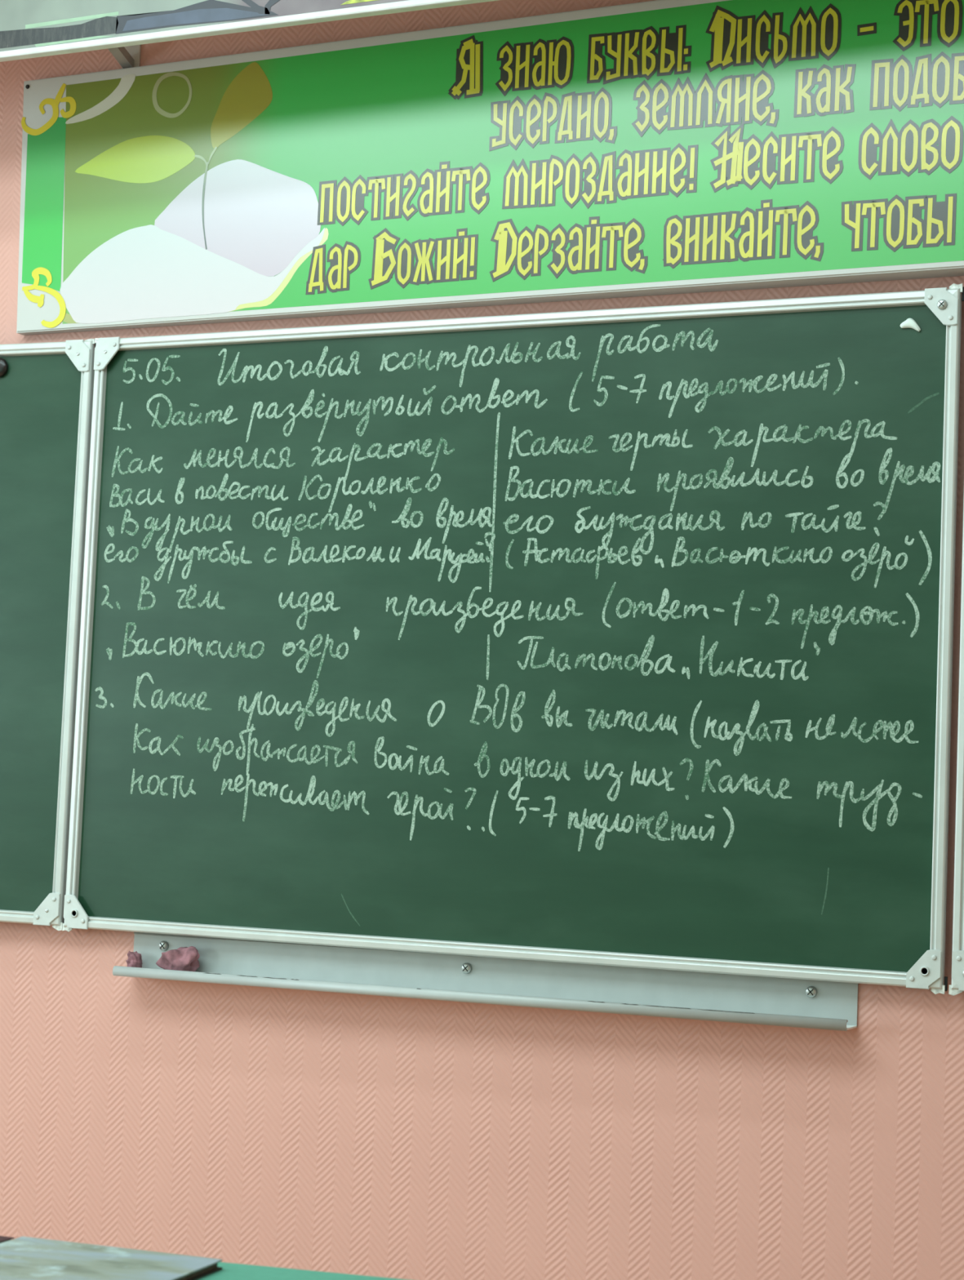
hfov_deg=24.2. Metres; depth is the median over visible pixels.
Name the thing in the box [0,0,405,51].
photograph
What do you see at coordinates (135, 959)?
rag
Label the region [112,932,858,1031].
chalk tray
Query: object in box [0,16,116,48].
print
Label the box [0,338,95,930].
blackboard
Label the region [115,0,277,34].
print
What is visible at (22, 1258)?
book
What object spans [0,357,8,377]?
magnet
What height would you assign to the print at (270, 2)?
0.027 m
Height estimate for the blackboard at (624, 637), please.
1.027 m
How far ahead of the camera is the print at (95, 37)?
3.68 m
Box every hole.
[71,909,77,917]
[920,966,928,975]
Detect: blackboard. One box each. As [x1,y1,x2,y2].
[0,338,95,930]
[62,283,963,994]
[948,496,963,995]
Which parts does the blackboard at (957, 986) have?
frame rail, corner plate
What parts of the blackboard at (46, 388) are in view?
frame rail, frame rail, corner plate, frame rail, corner plate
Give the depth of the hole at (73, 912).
3.80 m
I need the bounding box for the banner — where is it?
[16,0,963,335]
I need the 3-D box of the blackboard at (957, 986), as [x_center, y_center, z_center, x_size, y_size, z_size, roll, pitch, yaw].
[1.029,-0.004,3.078,0.753,1.026,0.040,0,-5,25]
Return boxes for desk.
[196,1262,408,1279]
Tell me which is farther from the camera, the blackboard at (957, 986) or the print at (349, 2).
the print at (349, 2)
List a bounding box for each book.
[0,1235,14,1243]
[0,1236,222,1279]
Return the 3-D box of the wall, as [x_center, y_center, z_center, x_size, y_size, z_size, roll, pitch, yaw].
[-0.370,-0.061,3.830,8.200,3.000,0.150,0,-5,25]
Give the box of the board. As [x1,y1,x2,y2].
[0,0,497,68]
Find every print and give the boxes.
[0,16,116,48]
[25,11,118,28]
[35,35,111,46]
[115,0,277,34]
[122,8,264,31]
[241,0,271,14]
[264,0,279,14]
[341,0,375,4]
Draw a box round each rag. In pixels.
[125,951,142,967]
[155,946,199,971]
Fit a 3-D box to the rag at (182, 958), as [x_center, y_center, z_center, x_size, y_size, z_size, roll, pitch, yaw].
[-0.500,0.530,3.718,0.076,0.051,0.037,0,-5,25]
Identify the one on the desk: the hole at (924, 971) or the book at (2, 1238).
the book at (2, 1238)
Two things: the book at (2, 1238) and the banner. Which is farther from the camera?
the banner
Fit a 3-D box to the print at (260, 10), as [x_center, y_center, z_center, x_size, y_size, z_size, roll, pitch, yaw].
[-0.358,-0.997,3.534,0.061,0.034,0.001,0,-5,25]
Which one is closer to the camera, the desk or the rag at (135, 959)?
the desk
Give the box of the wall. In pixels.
[0,0,963,1279]
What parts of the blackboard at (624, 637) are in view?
corner plate, frame rail, corner plate, frame rail, frame rail, corner plate, corner plate, frame rail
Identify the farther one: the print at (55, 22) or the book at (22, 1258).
the print at (55, 22)

